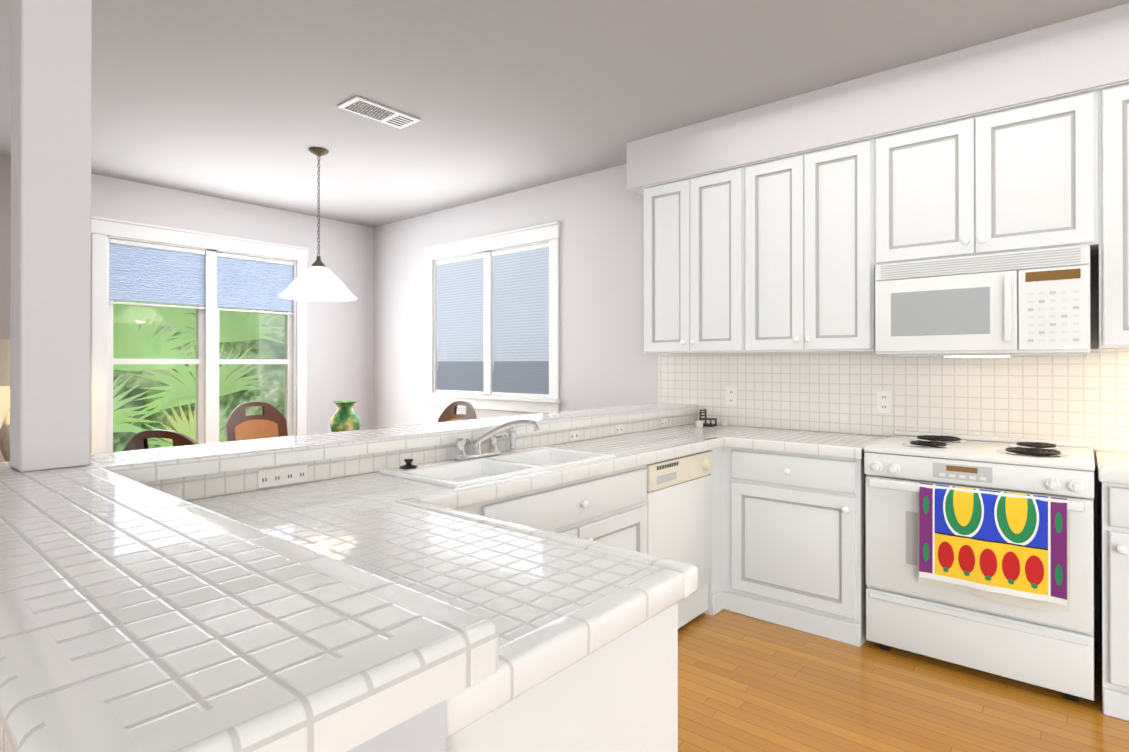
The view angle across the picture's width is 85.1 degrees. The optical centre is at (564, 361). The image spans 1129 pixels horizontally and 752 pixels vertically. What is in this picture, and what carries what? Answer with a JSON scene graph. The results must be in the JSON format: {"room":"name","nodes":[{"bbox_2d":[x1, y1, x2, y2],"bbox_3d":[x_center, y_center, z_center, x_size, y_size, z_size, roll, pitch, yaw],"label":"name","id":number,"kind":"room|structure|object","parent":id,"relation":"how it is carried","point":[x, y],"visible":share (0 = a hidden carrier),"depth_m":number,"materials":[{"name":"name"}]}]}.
{"room":"kitchen","nodes":[
{"label":"kitchen","id":0,"kind":"room"},
{"bbox_2d":[0,156,373,461],"bbox_3d":[-4.569,-0.053,3.582,0.162,2.745,7.750,0,0,40],"label":"wall","id":1,"kind":"structure","parent":0,"point":[339,351],"depth_m":5.97,"materials":[{"name":"paint"}]},
{"bbox_2d":[91,216,308,453],"bbox_3d":[-3.070,-0.050,5.319,0.195,2.090,1.720,0,0,40],"label":"window","id":2,"kind":"structure","parent":1,"relation":"in","point":[207,361],"depth_m":5.27,"materials":[{"name":"paint"}]},
{"bbox_2d":[109,238,293,314],"bbox_3d":[-3.057,-0.698,5.311,0.037,0.503,1.448,0,0,40],"label":"shade","id":3,"kind":"object","parent":2,"relation":"attached to","point":[146,272],"visible":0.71,"depth_m":5.18,"materials":[{"name":"fabric"}]},
{"bbox_2d":[347,700,445,751],"bbox_3d":[-0.769,0.817,1.145,1.550,0.987,0.130,0,0,40],"label":"wall","id":4,"kind":"structure","parent":0,"point":[424,731],"depth_m":0.67,"materials":[{"name":"paint"}]},
{"bbox_2d":[141,413,695,500],"bbox_3d":[-0.224,0.823,2.877,0.150,0.987,3.220,0,0,40],"label":"tile backsplash","id":5,"kind":"structure","parent":0,"point":[196,487],"depth_m":2.21,"materials":[{"name":"tile"}]},
{"bbox_2d":[257,464,307,488],"bbox_3d":[-0.896,0.364,1.961,0.006,0.058,0.160,0,0,40],"label":"electrical outlet plate","id":6,"kind":"object","parent":5,"relation":"attached to","point":[278,476],"depth_m":1.96,"materials":[{"name":"white plastic"}]},
{"bbox_2d":[0,403,697,751],"bbox_3d":[0.170,0.301,2.307,1.790,0.052,3.579,0,0,40],"label":"bar","id":7,"kind":"object","parent":5,"relation":"on","point":[136,615],"visible":0.96,"depth_m":0.64,"materials":[{"name":"tile"}]},
{"bbox_2d":[10,0,91,471],"bbox_3d":[-1.336,-0.581,1.602,0.140,1.704,0.140,0,0,40],"label":"post","id":8,"kind":"object","parent":7,"relation":"on","point":[50,289],"visible":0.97,"depth_m":1.55,"materials":[{"name":"paint"}]},
{"bbox_2d":[569,430,578,440],"bbox_3d":[0.048,0.370,3.081,0.006,0.050,0.075,0,0,40],"label":"electrical outlet plate","id":9,"kind":"object","parent":5,"relation":"attached to","point":[573,435],"depth_m":3.08,"materials":[{"name":"white plastic"}]},
{"bbox_2d":[615,424,622,433],"bbox_3d":[0.300,0.371,3.379,0.006,0.050,0.075,0,0,40],"label":"electrical outlet plate","id":10,"kind":"object","parent":5,"relation":"attached to","point":[618,428],"depth_m":3.38,"materials":[{"name":"white plastic"}]},
{"bbox_2d":[660,418,666,426],"bbox_3d":[0.603,0.373,3.738,0.006,0.050,0.075,0,0,40],"label":"electrical outlet plate","id":11,"kind":"object","parent":5,"relation":"attached to","point":[663,422],"depth_m":3.73,"materials":[{"name":"white plastic"}]},
{"bbox_2d":[0,0,1128,227],"bbox_3d":[-1.115,-1.486,0.673,9.200,0.100,8.050,0,0,40],"label":"ceiling","id":12,"kind":"structure","parent":0,"point":[236,100],"depth_m":3.09,"materials":[{"name":"paint"}]},
{"bbox_2d":[278,147,356,301],"bbox_3d":[-1.655,-0.925,4.142,0.496,0.996,0.496,0,0,40],"label":"pendant lamp","id":13,"kind":"object","parent":12,"relation":"hanging from","point":[318,280],"visible":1,"depth_m":4.07,"materials":[{"name":"white glass"}]},
{"bbox_2d":[337,96,420,128],"bbox_3d":[-1.055,-1.419,3.521,0.200,0.013,0.420,0,0,40],"label":"ceiling vent","id":14,"kind":"object","parent":12,"relation":"in","point":[358,105],"visible":1,"depth_m":3.49,"materials":[{"name":"paint"}]},
{"bbox_2d":[373,164,1124,653],"bbox_3d":[1.432,-0.053,3.688,9.200,2.745,0.150,0,0,40],"label":"wall","id":15,"kind":"structure","parent":0,"point":[605,360],"depth_m":4.75,"materials":[{"name":"paint"}]},
{"bbox_2d":[422,221,560,412],"bbox_3d":[-0.649,-0.340,5.402,1.710,1.510,0.195,0,0,40],"label":"window","id":16,"kind":"structure","parent":15,"relation":"in","point":[488,321],"depth_m":5.35,"materials":[{"name":"paint"}]},
{"bbox_2d":[436,242,548,396],"bbox_3d":[-0.661,-0.335,5.388,1.438,1.233,0.042,0,0,40],"label":"right window blind slats","id":17,"kind":"object","parent":16,"relation":"attached to","point":[520,292],"visible":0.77,"depth_m":5.30,"materials":[{"name":"paint"}]},
{"bbox_2d":[641,165,740,353],"bbox_3d":[0.862,-0.587,3.853,0.680,1.068,0.326,0,0,40],"label":"upper cabinet","id":18,"kind":"object","parent":15,"relation":"attached to","point":[692,224],"depth_m":3.71,"materials":[{"name":"paint"}]},
{"bbox_2d":[741,136,876,352],"bbox_3d":[1.383,-0.588,3.415,0.681,1.068,0.326,0,0,40],"label":"upper cabinet","id":19,"kind":"object","parent":15,"relation":"attached to","point":[785,254],"depth_m":3.27,"materials":[{"name":"paint"}]},
{"bbox_2d":[658,349,1128,452],"bbox_3d":[2.103,0.173,3.017,3.810,0.456,0.008,0,0,40],"label":"backsplash","id":20,"kind":"structure","parent":15,"relation":"attached to","point":[1076,398],"depth_m":3.23,"materials":[{"name":"tile"}]},
{"bbox_2d":[726,387,736,405],"bbox_3d":[1.055,0.220,3.891,0.075,0.120,0.006,0,0,40],"label":"electrical outlet plate","id":21,"kind":"object","parent":20,"relation":"attached to","point":[731,392],"depth_m":3.89,"materials":[{"name":"white plastic"}]},
{"bbox_2d":[877,391,891,412],"bbox_3d":[1.727,0.218,3.324,0.075,0.120,0.006,0,0,40],"label":"electrical outlet plate","id":22,"kind":"object","parent":20,"relation":"attached to","point":[884,398],"depth_m":3.32,"materials":[{"name":"white plastic"}]},
{"bbox_2d":[873,86,1104,264],"bbox_3d":[1.969,-0.804,2.921,0.850,0.640,0.326,0,0,40],"label":"upper cabinet","id":23,"kind":"object","parent":15,"relation":"attached to","point":[1028,176],"depth_m":2.75,"materials":[{"name":"paint"}]},
{"bbox_2d":[875,245,1089,356],"bbox_3d":[1.935,-0.247,2.884,0.803,0.453,0.422,0,0,40],"label":"over-the-range microwave","id":24,"kind":"object","parent":23,"relation":"attached to","point":[1025,303],"visible":1,"depth_m":2.71,"materials":[{"name":"plastic"}]},
{"bbox_2d":[1093,80,1128,348],"bbox_3d":[2.561,-0.592,2.421,0.698,1.068,0.326,0,0,40],"label":"upper cabinet","id":25,"kind":"object","parent":15,"relation":"attached to","point":[1113,256],"depth_m":2.49,"materials":[{"name":"paint"}]},
{"bbox_2d":[627,3,1128,195],"bbox_3d":[2.595,-1.279,2.388,5.440,0.303,0.345,0,0,40],"label":"soffit","id":26,"kind":"structure","parent":0,"point":[1087,51],"depth_m":2.96,"materials":[{"name":"paint"}]},
{"bbox_2d":[678,609,1128,751],"bbox_3d":[-1.115,1.359,0.663,9.200,0.100,8.050,0,0,40],"label":"floor","id":27,"kind":"structure","parent":0,"point":[747,684],"depth_m":2.37,"materials":[{"name":"brown wood"}]},
{"bbox_2d":[124,430,197,450],"bbox_3d":[-1.844,0.817,3.116,0.483,1.000,0.562,0,0,8],"label":"chair","id":28,"kind":"object","parent":27,"relation":"on","point":[138,441],"visible":0.12,"depth_m":2.85,"materials":[{"name":"brown wood"}]},
{"bbox_2d":[225,402,287,441],"bbox_3d":[-2.289,0.823,4.796,0.562,1.000,0.483,0,0,36],"label":"chair","id":29,"kind":"object","parent":27,"relation":"on","point":[270,422],"visible":0.4,"depth_m":4.94,"materials":[{"name":"brown wood"}]},
{"bbox_2d":[438,401,476,421],"bbox_3d":[-1.016,0.824,4.850,0.488,1.000,0.569,0,0,40],"label":"chair","id":30,"kind":"object","parent":27,"relation":"on","point":[448,414],"visible":0.15,"depth_m":5.08,"materials":[{"name":"brown wood"}]},
{"bbox_2d":[446,491,866,751],"bbox_3d":[0.353,0.879,2.390,1.351,0.872,3.212,0,0,40],"label":"base cabinet","id":31,"kind":"object","parent":27,"relation":"on","point":[813,580],"depth_m":1.16,"materials":[{"name":"paint"}]},
{"bbox_2d":[187,423,888,750],"bbox_3d":[0.362,0.422,2.379,1.386,0.054,3.208,0,0,40],"label":"countertop","id":32,"kind":"structure","parent":31,"relation":"on","point":[557,558],"depth_m":1.58,"materials":[{"name":"white tile"}]},
{"bbox_2d":[452,419,539,458],"bbox_3d":[-0.273,0.313,2.512,0.192,0.147,0.355,0,0,40],"label":"faucet","id":33,"kind":"object","parent":32,"relation":"on","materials":[{"name":"silver metal"}]},
{"bbox_2d":[379,446,618,486],"bbox_3d":[-0.225,0.478,2.389,0.430,0.183,0.860,0,0,40],"label":"sink","id":34,"kind":"object","parent":32,"relation":"in","point":[450,472],"depth_m":2.38,"materials":[{"name":"white ceramic"}]},
{"bbox_2d":[695,409,726,427],"bbox_3d":[0.904,0.353,3.828,0.130,0.102,0.233,0,0,40],"label":"decor","id":35,"kind":"object","parent":32,"relation":"on","point":[700,424],"visible":1,"depth_m":3.85,"materials":[{"name":"black metal"}]},
{"bbox_2d":[646,450,712,628],"bbox_3d":[0.402,0.878,3.091,0.491,0.838,0.611,0,0,40],"label":"dishwasher","id":36,"kind":"object","parent":31,"relation":"in","point":[679,508],"visible":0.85,"depth_m":2.97,"materials":[{"name":"white plastic"}]},
{"bbox_2d":[864,430,1094,701],"bbox_3d":[1.849,0.840,2.760,0.800,0.952,0.717,0,0,40],"label":"stove","id":37,"kind":"object","parent":27,"relation":"on","point":[979,552],"visible":1,"depth_m":2.50,"materials":[{"name":"white metal"}]},
{"bbox_2d":[918,482,1069,612],"bbox_3d":[1.696,0.741,2.462,0.505,0.449,0.063,0,0,40],"label":"towel","id":38,"kind":"object","parent":37,"relation":"hanging from","point":[1011,548],"depth_m":2.43,"materials":[{"name":"multicoloured fabric"}]},
{"bbox_2d":[1097,471,1128,721],"bbox_3d":[2.447,0.879,2.315,0.648,0.872,0.626,0,0,40],"label":"base cabinet","id":39,"kind":"object","parent":27,"relation":"on","point":[1113,501],"depth_m":2.27,"materials":[{"name":"paint"}]},
{"bbox_2d":[1096,451,1128,486],"bbox_3d":[2.769,0.421,2.034,1.525,0.054,0.633,0,0,40],"label":"countertop","id":40,"kind":"structure","parent":39,"relation":"on","point":[1113,467],"depth_m":2.32,"materials":[{"name":"white tile"}]},
{"bbox_3d":[-1.648,0.941,4.221,1.260,0.760,1.260,0,0,40],"label":"dining table","id":41,"kind":"object","parent":27,"relation":"on","visible":0},
{"bbox_2d":[330,401,360,431],"bbox_3d":[-1.497,0.416,4.200,0.200,0.288,0.200,0,0,40],"label":"vase","id":42,"kind":"object","parent":41,"relation":"on","point":[345,417],"visible":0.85,"depth_m":4.14,"materials":[{"name":"ceramic"}]},
{"bbox_3d":[-3.617,1.021,4.050,0.590,0.600,0.700,0,0,40],"label":"side table","id":43,"kind":"object","parent":27,"relation":"on","visible":0},
{"bbox_2d":[0,339,9,461],"bbox_3d":[-3.637,0.288,4.083,0.430,0.864,0.430,0,0,40],"label":"table lamp","id":44,"kind":"object","parent":43,"relation":"on","point":[5,381],"visible":0.1,"depth_m":3.96,"materials":[{"name":"fabric"}]},
{"label":"outside","id":45,"kind":"structure","parent":0,"visible":0},
{"bbox_2d":[113,305,534,451],"bbox_3d":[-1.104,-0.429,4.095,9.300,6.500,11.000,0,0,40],"label":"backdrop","id":46,"kind":"structure","parent":45,"point":[273,381],"depth_m":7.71,"materials":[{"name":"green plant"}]},
{"bbox_2d":[113,300,284,448],"bbox_3d":[-3.881,-0.135,5.777,0.885,2.144,3.087,0,0,40],"label":"palm tree","id":47,"kind":"object","parent":46,"relation":"on","point":[164,403],"depth_m":5.83,"materials":[{"name":"green plant"}]}
]}

